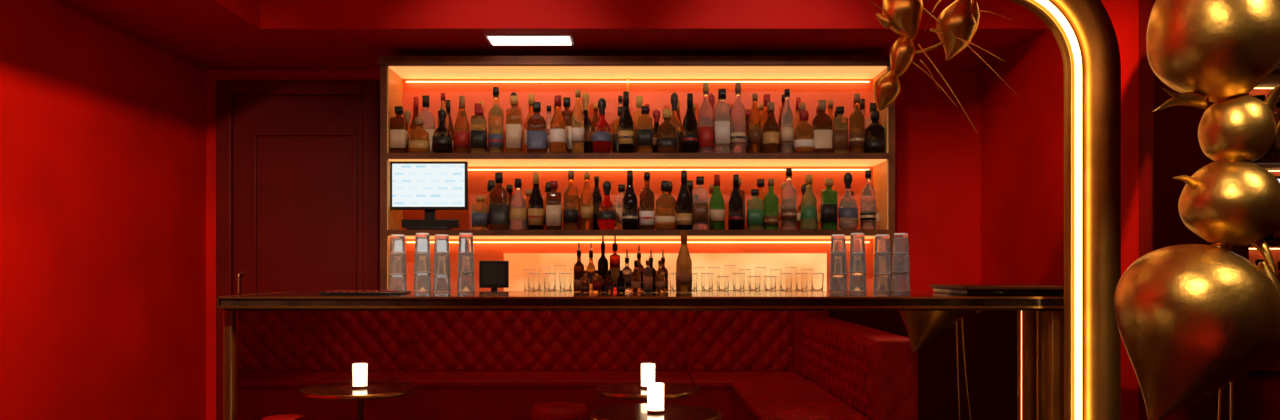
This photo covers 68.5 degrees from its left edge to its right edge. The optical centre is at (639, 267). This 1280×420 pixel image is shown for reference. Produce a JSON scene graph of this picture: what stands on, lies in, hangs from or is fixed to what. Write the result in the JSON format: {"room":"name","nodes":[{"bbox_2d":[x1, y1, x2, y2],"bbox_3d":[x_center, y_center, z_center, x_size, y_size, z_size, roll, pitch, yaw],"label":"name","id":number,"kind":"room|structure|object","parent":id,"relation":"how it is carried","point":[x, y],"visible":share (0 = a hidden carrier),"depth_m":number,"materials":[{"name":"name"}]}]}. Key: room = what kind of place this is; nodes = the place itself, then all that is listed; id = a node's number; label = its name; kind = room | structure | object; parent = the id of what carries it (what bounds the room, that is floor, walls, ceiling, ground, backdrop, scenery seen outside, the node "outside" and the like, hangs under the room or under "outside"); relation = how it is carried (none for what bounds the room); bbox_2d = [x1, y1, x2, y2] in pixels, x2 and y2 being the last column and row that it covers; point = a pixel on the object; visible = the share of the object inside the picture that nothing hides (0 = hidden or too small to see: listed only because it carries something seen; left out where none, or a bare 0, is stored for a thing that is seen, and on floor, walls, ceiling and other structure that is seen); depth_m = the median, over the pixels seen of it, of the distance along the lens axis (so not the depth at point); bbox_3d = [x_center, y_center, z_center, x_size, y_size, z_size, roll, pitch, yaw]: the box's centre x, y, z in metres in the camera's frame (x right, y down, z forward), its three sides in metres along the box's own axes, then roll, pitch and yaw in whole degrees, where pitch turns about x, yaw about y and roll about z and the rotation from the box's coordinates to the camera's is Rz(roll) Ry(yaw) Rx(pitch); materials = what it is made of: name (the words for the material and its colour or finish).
{"room":"cocktail bar","nodes":[
{"label":"cocktail bar","id":0,"kind":"room"},
{"bbox_2d":[0,0,205,419],"bbox_3d":[-2.380,-0.100,3.975,0.100,2.600,2.350,0,0,0],"label":"wall","id":1,"kind":"structure","parent":0,"point":[103,126],"depth_m":4.02,"materials":[{"name":"red paint"}]},
{"bbox_2d":[57,0,322,68],"bbox_3d":[-2.015,-1.235,2.350,0.630,0.329,5.400,0,0,0],"label":"ceiling soffit","id":2,"kind":"structure","parent":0,"point":[209,34],"depth_m":4.22,"materials":[{"name":"red paint"}]},
{"bbox_2d":[206,69,980,419],"bbox_3d":[-0.250,-0.100,5.100,4.160,2.600,0.100,0,0,0],"label":"wall","id":3,"kind":"structure","parent":0,"point":[938,148],"depth_m":5.05,"materials":[{"name":"red paint"}]},
{"bbox_2d":[216,80,379,419],"bbox_3d":[-1.820,0.100,5.002,0.860,2.200,0.092,0,0,0],"label":"door","id":4,"kind":"structure","parent":3,"relation":"in","point":[298,161],"depth_m":5.02,"materials":[{"name":"red paint"}]},
{"bbox_2d":[260,0,1049,68],"bbox_3d":[0.066,-1.235,4.625,3.529,0.329,0.850,0,0,0],"label":"ceiling soffit","id":5,"kind":"structure","parent":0,"point":[332,34],"depth_m":4.20,"materials":[{"name":"red paint"}]},
{"bbox_2d":[485,35,573,44],"bbox_3d":[-0.513,-1.064,4.395,0.399,0.012,0.174,0,0,0],"label":"ceiling light","id":6,"kind":"object","parent":5,"relation":"in","point":[492,39],"depth_m":4.36,"materials":[{"name":"white plastic"}]},
{"bbox_2d":[981,0,1138,419],"bbox_3d":[1.880,-0.100,4.300,0.100,2.600,1.700,0,0,0],"label":"wall","id":7,"kind":"structure","parent":0,"point":[1022,138],"depth_m":4.35,"materials":[{"name":"red paint"}]},
{"bbox_2d":[1139,0,1279,419],"bbox_3d":[2.340,-0.100,3.400,1.020,2.600,0.100,0,0,0],"label":"wall partition","id":8,"kind":"structure","parent":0,"point":[1169,146],"depth_m":3.35,"materials":[{"name":"paint"}]},
{"bbox_2d":[1249,69,1279,376],"bbox_3d":[2.460,-0.275,3.540,0.620,1.390,0.280,0,0,0],"label":"display shelf","id":9,"kind":"object","parent":8,"relation":"attached to","point":[1269,365],"visible":0.14,"depth_m":3.66,"materials":[{"name":"brown wood"}]},
{"bbox_2d":[1253,95,1264,101],"bbox_3d":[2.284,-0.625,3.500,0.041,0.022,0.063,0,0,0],"label":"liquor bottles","id":10,"kind":"object","parent":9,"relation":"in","point":[1262,97],"depth_m":3.49,"materials":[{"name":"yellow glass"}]},
{"bbox_2d":[1262,97,1279,156],"bbox_3d":[2.328,-0.520,3.500,0.063,0.218,0.063,0,0,0],"label":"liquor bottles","id":11,"kind":"object","parent":9,"relation":"in","point":[1273,150],"depth_m":3.48,"materials":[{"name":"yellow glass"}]},
{"bbox_2d":[1263,176,1279,239],"bbox_3d":[2.340,-0.220,3.510,0.260,0.240,0.100,0,0,0],"label":"computer monitor","id":12,"kind":"object","parent":9,"relation":"on","point":[1270,236],"visible":0.02,"depth_m":3.48,"materials":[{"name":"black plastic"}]},
{"bbox_2d":[1276,262,1279,281],"bbox_3d":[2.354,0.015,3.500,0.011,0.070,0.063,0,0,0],"label":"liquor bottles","id":13,"kind":"object","parent":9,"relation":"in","point":[1278,273],"depth_m":3.50,"materials":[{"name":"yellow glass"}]},
{"bbox_3d":[-0.150,-1.450,2.350,6.200,0.100,5.600,0,0,0],"label":"ceiling","id":14,"kind":"structure","parent":0,"visible":0},
{"bbox_2d":[868,0,1019,131],"bbox_3d":[0.931,-0.904,2.972,0.466,0.988,0.184,0,0,0],"label":"sculpture","id":15,"kind":"object","parent":14,"relation":"hanging from","point":[957,24],"visible":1,"depth_m":2.97,"materials":[{"name":"gold metal"}]},
{"bbox_2d":[1114,0,1279,419],"bbox_3d":[1.377,-0.324,2.307,0.381,2.150,0.361,0,0,29],"label":"sculpture","id":16,"kind":"object","parent":14,"relation":"hanging from","point":[1192,319],"visible":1,"depth_m":2.22,"materials":[{"name":"gold metal"}]},
{"bbox_3d":[-0.150,1.250,2.350,6.200,0.100,5.600,0,0,0],"label":"floor","id":17,"kind":"structure","parent":0,"visible":0},
{"bbox_2d":[377,56,894,291],"bbox_3d":[-0.011,0.087,4.585,2.517,2.225,0.550,0,0,0],"label":"shelving","id":18,"kind":"object","parent":17,"relation":"on","point":[811,79],"visible":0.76,"depth_m":4.83,"materials":[{"name":"brown wood"}]},
{"bbox_2d":[390,161,467,229],"bbox_3d":[-1.035,-0.353,4.635,0.380,0.337,0.130,0,0,0],"label":"computer monitor","id":19,"kind":"object","parent":18,"relation":"on","point":[429,186],"visible":0.93,"depth_m":4.60,"materials":[{"name":"black plastic"}]},
{"bbox_2d":[479,261,508,291],"bbox_3d":[-0.700,0.045,4.525,0.140,0.160,0.070,0,0,0],"label":"monitor","id":20,"kind":"object","parent":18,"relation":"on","point":[494,275],"visible":0.94,"depth_m":4.50,"materials":[{"name":"black plastic"}]},
{"bbox_2d":[390,82,885,152],"bbox_3d":[-0.003,-0.732,4.686,2.432,0.350,0.262,0,0,0],"label":"liquor bottles","id":21,"kind":"object","parent":18,"relation":"in","point":[721,128],"visible":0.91,"depth_m":4.58,"materials":[{"name":"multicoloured glass"}]},
{"bbox_2d":[523,265,823,291],"bbox_3d":[0.161,0.055,4.709,1.499,0.140,0.162,0,0,0],"label":"glassware","id":22,"kind":"object","parent":18,"relation":"in","point":[543,281],"visible":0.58,"depth_m":4.64,"materials":[{"name":"clear glass"}]},
{"bbox_2d":[472,168,878,229],"bbox_3d":[0.188,-0.337,4.659,2.021,0.304,0.208,0,0,0],"label":"liquor bottles","id":23,"kind":"object","parent":18,"relation":"in","point":[499,210],"visible":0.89,"depth_m":4.58,"materials":[{"name":"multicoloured glass"}]},
{"bbox_2d":[217,292,1082,419],"bbox_3d":[0.074,0.650,3.622,3.098,1.100,0.716,0,0,0],"label":"countertop","id":24,"kind":"structure","parent":17,"relation":"on","point":[287,355],"depth_m":3.35,"materials":[{"name":"stone"}]},
{"bbox_2d":[320,290,410,293],"bbox_3d":[-1.050,0.093,3.610,0.300,0.012,0.180,0,0,0],"label":"bar mat","id":25,"kind":"object","parent":24,"relation":"on","point":[335,291],"visible":1,"depth_m":3.54,"materials":[{"name":"black plastic"}]},
{"bbox_2d":[389,233,474,291],"bbox_3d":[-0.855,-0.023,3.865,0.344,0.243,0.124,0,0,0],"label":"glasses","id":26,"kind":"object","parent":24,"relation":"on","point":[422,258],"visible":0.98,"depth_m":3.85,"materials":[{"name":"clear glass"}]},
{"bbox_2d":[573,235,667,292],"bbox_3d":[-0.077,-0.018,3.857,0.390,0.235,0.171,0,0,0],"label":"bottles","id":27,"kind":"object","parent":24,"relation":"on","point":[646,280],"visible":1,"depth_m":3.83,"materials":[{"name":"brown glass"}]},
{"bbox_2d":[676,231,691,292],"bbox_3d":[0.178,-0.026,3.810,0.067,0.250,0.067,0,0,0],"label":"bottle","id":28,"kind":"object","parent":24,"relation":"on","point":[683,262],"visible":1,"depth_m":3.79,"materials":[{"name":"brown glass"}]},
{"bbox_2d":[829,233,909,291],"bbox_3d":[0.945,-0.023,3.865,0.344,0.243,0.124,0,0,0],"label":"glasses","id":29,"kind":"object","parent":24,"relation":"on","point":[857,258],"visible":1,"depth_m":3.85,"materials":[{"name":"clear glass"}]},
{"bbox_2d":[930,285,1063,294],"bbox_3d":[1.400,0.084,3.650,0.420,0.031,0.420,0,0,0],"label":"tray","id":30,"kind":"object","parent":24,"relation":"on","point":[952,289],"visible":0.8,"depth_m":3.45,"materials":[{"name":"plastic"}]},
{"bbox_2d":[1009,0,1120,419],"bbox_3d":[0.809,-0.099,3.142,1.581,2.598,0.119,0,0,0],"label":"arch","id":31,"kind":"object","parent":17,"relation":"on","point":[1086,25],"visible":1,"depth_m":3.10,"materials":[{"name":"brown metal"}]}
]}

